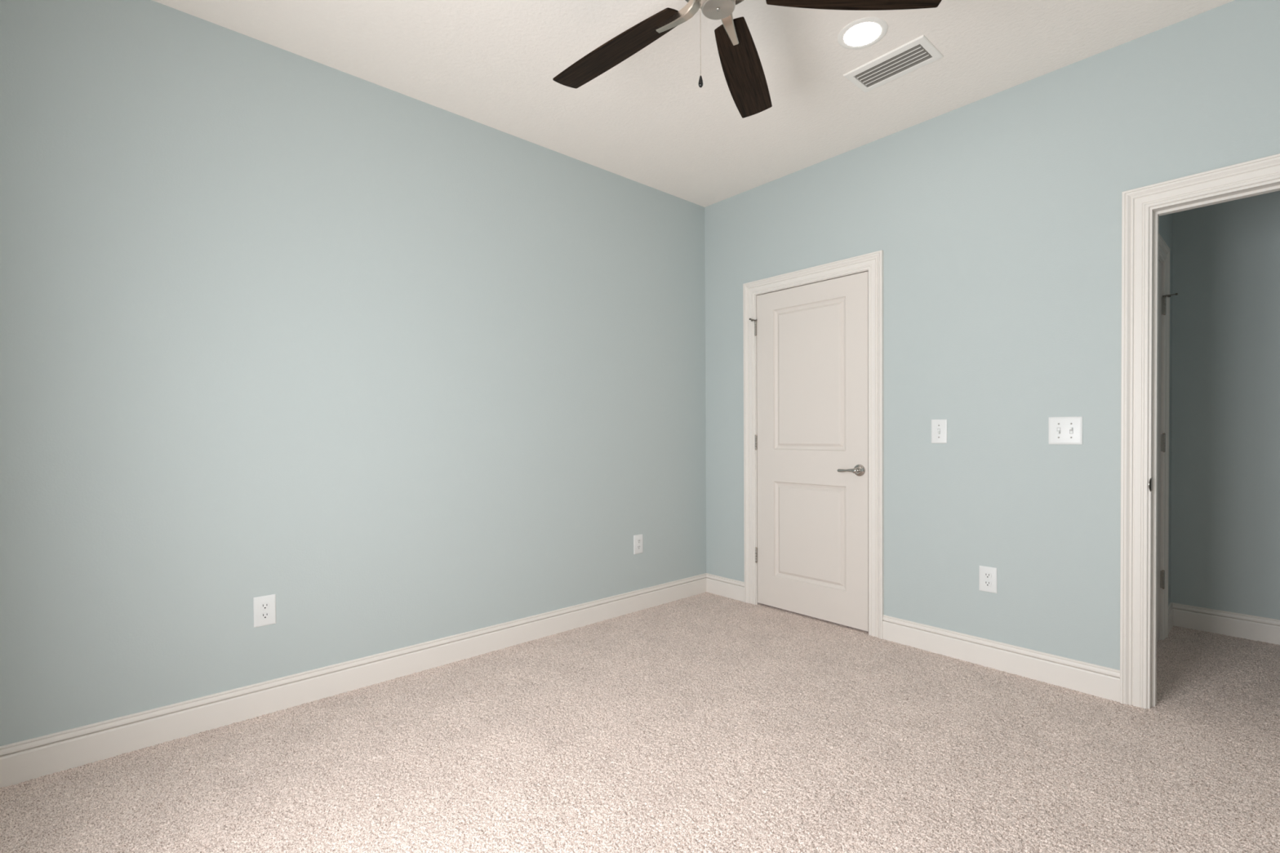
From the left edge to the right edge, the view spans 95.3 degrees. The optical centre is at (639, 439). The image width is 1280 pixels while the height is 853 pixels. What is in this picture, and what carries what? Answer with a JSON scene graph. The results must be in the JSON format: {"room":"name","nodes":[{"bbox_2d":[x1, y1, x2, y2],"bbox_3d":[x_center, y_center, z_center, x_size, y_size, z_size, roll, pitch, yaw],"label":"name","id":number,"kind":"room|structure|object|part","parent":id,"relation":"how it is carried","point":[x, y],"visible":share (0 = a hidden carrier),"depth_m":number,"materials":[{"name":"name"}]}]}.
{"room":"empty bedroom","nodes":[
{"label":"empty bedroom","id":0,"kind":"room"},
{"bbox_2d":[0,0,706,746],"bbox_3d":[-0.903,-0.235,3.027,3.800,2.793,0.115,-1,1,-42],"label":"wall","id":1,"kind":"structure","parent":0,"point":[398,370],"depth_m":2.44,"materials":[{"name":"blue paint"}]},
{"bbox_2d":[253,594,275,627],"bbox_3d":[-1.535,0.701,2.388,0.078,0.122,0.008,-1,1,-42],"label":"electrical outlet","id":2,"kind":"object","parent":1,"relation":"attached to","point":[264,606],"visible":1,"depth_m":2.38,"materials":[{"name":"white plastic"}]},
{"bbox_2d":[259,602,270,609],"bbox_3d":[-1.534,0.682,2.386,0.034,0.028,0.003,-1,1,-42],"label":"receptacle","id":3,"kind":"object","parent":2,"relation":"attached to","point":[263,606],"depth_m":2.38,"materials":[{"name":"white plastic"}]},
{"bbox_2d":[260,611,270,619],"bbox_3d":[-1.534,0.721,2.386,0.034,0.028,0.003,-1,1,-42],"label":"receptacle","id":4,"kind":"object","parent":2,"relation":"attached to","point":[264,615],"depth_m":2.39,"materials":[{"name":"white plastic"}]},
{"bbox_2d":[0,573,706,787],"bbox_3d":[-0.852,1.048,2.994,3.570,0.135,0.014,-1,1,-42],"label":"baseboard","id":5,"kind":"structure","parent":1,"relation":"attached to","point":[36,757],"depth_m":2.44,"materials":[{"name":"white wood"}]},
{"bbox_2d":[633,533,643,554],"bbox_3d":[-0.009,0.672,3.747,0.078,0.122,0.008,-1,1,-42],"label":"electrical outlet","id":6,"kind":"object","parent":1,"relation":"attached to","point":[637,539],"visible":1,"depth_m":3.74,"materials":[{"name":"white plastic"}]},
{"bbox_2d":[0,591,1279,852],"bbox_3d":[0.931,1.115,2.081,5.017,0.011,3.750,-1,1,-42],"label":"floor","id":7,"kind":"structure","parent":0,"point":[704,722],"depth_m":2.04,"materials":[{"name":"beige carpet"}]},
{"bbox_2d":[152,0,1234,207],"bbox_3d":[0.903,-1.691,2.047,5.232,0.120,3.965,-1,1,-42],"label":"ceiling","id":8,"kind":"structure","parent":0,"point":[647,119],"depth_m":2.52,"materials":[{"name":"white paint"}]},
{"bbox_2d":[552,0,942,118],"bbox_3d":[0.199,-1.335,1.735,1.274,0.574,1.274,-1,1,-42],"label":"ceiling fan","id":9,"kind":"object","parent":8,"relation":"hanging from","point":[740,62],"visible":1,"depth_m":1.95,"materials":[{"name":"brown wood"}]},
{"bbox_3d":[-0.082,-1.322,1.986,0.526,0.006,0.134,-3,9,40],"label":"blade","id":10,"kind":"part","parent":9,"relation":"part of","materials":[{"name":"brown wood"}]},
{"bbox_3d":[0.123,-1.338,1.825,0.176,0.059,0.040,-3,5,40],"label":"blade arm","id":11,"kind":"part","parent":9,"relation":"part of","materials":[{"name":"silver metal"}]},
{"bbox_3d":[0.182,-1.197,1.733,0.006,0.235,0.006,0,1,-3],"label":"pull chain","id":12,"kind":"part","parent":9,"relation":"part of","materials":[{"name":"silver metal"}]},
{"bbox_3d":[0.285,-1.339,1.867,0.040,0.059,0.176,-6,-4,22],"label":"blade arm","id":13,"kind":"part","parent":9,"relation":"part of","materials":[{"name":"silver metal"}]},
{"bbox_3d":[0.375,-1.327,2.111,0.134,0.006,0.526,-11,-6,21],"label":"blade","id":14,"kind":"part","parent":9,"relation":"part of","materials":[{"name":"brown wood"}]},
{"bbox_3d":[0.635,-1.323,1.715,0.526,0.006,0.134,2,-10,4],"label":"blade","id":15,"kind":"part","parent":9,"relation":"part of","materials":[{"name":"brown wood"}]},
{"bbox_2d":[837,17,887,49],"bbox_3d":[0.895,-1.632,2.348,0.189,0.005,0.189,-1,1,-42],"label":"recessed light","id":16,"kind":"object","parent":8,"relation":"in","point":[863,33],"visible":1,"depth_m":2.34,"materials":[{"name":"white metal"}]},
{"bbox_2d":[844,22,880,45],"bbox_3d":[0.895,-1.631,2.348,0.140,0.004,0.140,-1,1,-42],"label":"diffuser","id":17,"kind":"object","parent":16,"relation":"attached to","point":[858,33],"depth_m":2.34,"materials":[{"name":"white plastic"}]},
{"bbox_2d":[843,35,943,92],"bbox_3d":[1.103,-1.689,2.554,0.200,0.119,0.351,-1,1,-42],"label":"ceiling vent","id":18,"kind":"object","parent":8,"relation":"in","point":[918,52],"visible":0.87,"depth_m":2.54,"materials":[{"name":"white metal"}]},
{"bbox_2d":[704,0,1279,670],"bbox_3d":[1.758,-0.274,2.808,0.115,2.743,3.750,-1,1,-42],"label":"wall","id":19,"kind":"structure","parent":0,"point":[995,220],"depth_m":2.75,"materials":[{"name":"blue paint"}]},
{"bbox_2d":[706,573,744,601],"bbox_3d":[0.589,1.026,4.049,0.014,0.135,0.355,-1,1,-42],"label":"baseboard","id":20,"kind":"structure","parent":19,"relation":"attached to","point":[731,588],"depth_m":4.04,"materials":[{"name":"white wood"}]},
{"bbox_2d":[749,271,868,631],"bbox_3d":[1.006,0.069,3.554,0.102,2.021,0.796,-1,1,-42],"label":"door","id":21,"kind":"structure","parent":19,"relation":"in","point":[811,440],"depth_m":3.52,"materials":[{"name":"white wood"}]},
{"bbox_3d":[1.181,0.175,3.317,0.047,0.030,0.127,-1,1,-42],"label":"lever","id":22,"kind":"part","parent":21,"relation":"part of","materials":[{"name":"silver metal"}]},
{"bbox_3d":[1.238,0.175,3.302,0.022,0.067,0.067,-1,1,-42],"label":"handle","id":23,"kind":"part","parent":21,"relation":"part of","materials":[{"name":"silver metal"}]},
{"bbox_2d":[742,249,884,639],"bbox_3d":[1.057,0.031,3.586,0.135,2.132,0.948,-1,1,-42],"label":"door frame","id":24,"kind":"structure","parent":19,"relation":"attached to","point":[872,263],"depth_m":3.26,"materials":[{"name":"white wood"}]},
{"bbox_2d":[931,419,946,443],"bbox_3d":[1.524,-0.042,2.976,0.018,0.122,0.076,-1,1,-42],"label":"light switch","id":25,"kind":"object","parent":19,"relation":"attached to","point":[939,427],"visible":1,"depth_m":2.98,"materials":[{"name":"white plastic"}]},
{"bbox_2d":[978,565,997,593],"bbox_3d":[1.681,0.676,2.820,0.008,0.122,0.078,-1,1,-42],"label":"electrical outlet","id":26,"kind":"object","parent":19,"relation":"attached to","point":[988,576],"visible":1,"depth_m":2.82,"materials":[{"name":"white plastic"}]},
{"bbox_2d":[983,580,991,586],"bbox_3d":[1.680,0.696,2.818,0.003,0.028,0.034,-1,1,-42],"label":"receptacle","id":27,"kind":"object","parent":26,"relation":"attached to","point":[986,583],"depth_m":2.82,"materials":[{"name":"white plastic"}]},
{"bbox_2d":[983,572,991,578],"bbox_3d":[1.679,0.657,2.818,0.003,0.028,0.034,-1,1,-42],"label":"receptacle","id":28,"kind":"object","parent":26,"relation":"attached to","point":[986,575],"depth_m":2.82,"materials":[{"name":"white plastic"}]},
{"bbox_2d":[882,614,1119,702],"bbox_3d":[1.677,1.035,2.827,0.014,0.135,1.019,-1,1,-42],"label":"baseboard","id":29,"kind":"structure","parent":19,"relation":"attached to","point":[1095,680],"depth_m":2.75,"materials":[{"name":"white wood"}]},
{"bbox_2d":[1048,416,1082,444],"bbox_3d":[1.878,-0.039,2.578,0.018,0.122,0.124,-1,1,-42],"label":"light switch","id":30,"kind":"object","parent":19,"relation":"attached to","point":[1061,430],"visible":1,"depth_m":2.58,"materials":[{"name":"white plastic"}]},
{"bbox_2d":[1120,153,1279,709],"bbox_3d":[2.365,0.042,2.117,0.135,2.130,0.947,-1,1,-42],"label":"door frame","id":31,"kind":"structure","parent":19,"relation":"attached to","point":[1142,207],"depth_m":2.39,"materials":[{"name":"white wood"}]},
{"bbox_3d":[2.088,0.184,2.381,0.031,0.058,0.002,-1,1,-42],"label":"strike plate","id":32,"kind":"part","parent":31,"relation":"part of","materials":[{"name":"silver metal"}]},
{"bbox_2d":[1159,213,1173,604],"bbox_3d":[2.565,-0.281,2.990,1.332,2.743,0.100,-1,1,-42],"label":"wall","id":33,"kind":"structure","parent":0,"point":[1165,220],"depth_m":3.35,"materials":[{"name":"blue paint"}]},
{"bbox_2d":[1158,234,1169,639],"bbox_3d":[2.505,0.030,2.926,0.950,2.132,0.120,-1,1,-42],"label":"door frame","id":34,"kind":"structure","parent":33,"relation":"attached to","point":[1163,249],"depth_m":3.17,"materials":[{"name":"white wood"}]},
{"bbox_2d":[1156,260,1177,641],"bbox_3d":[2.549,0.069,2.897,0.795,2.019,0.098,-1,1,-42],"label":"door","id":35,"kind":"structure","parent":33,"relation":"in","point":[1162,300],"depth_m":3.12,"materials":[{"name":"white wood"}]},
{"bbox_2d":[1168,602,1173,633],"bbox_3d":[3.002,1.021,3.313,0.282,0.135,0.014,-1,1,-42],"label":"baseboard","id":36,"kind":"structure","parent":33,"relation":"attached to","point":[1171,610],"depth_m":3.33,"materials":[{"name":"white wood"}]},
{"bbox_2d":[1170,190,1279,619],"bbox_3d":[3.607,-0.261,2.897,0.100,2.793,1.625,-1,1,-42],"label":"wall","id":37,"kind":"structure","parent":0,"point":[1225,526],"depth_m":3.23,"materials":[{"name":"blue paint"}]},
{"bbox_2d":[1171,602,1279,644],"bbox_3d":[3.572,1.023,2.875,0.014,0.135,1.425,-1,1,-42],"label":"baseboard","id":38,"kind":"structure","parent":37,"relation":"attached to","point":[1255,628],"depth_m":3.23,"materials":[{"name":"white wood"}]}
]}

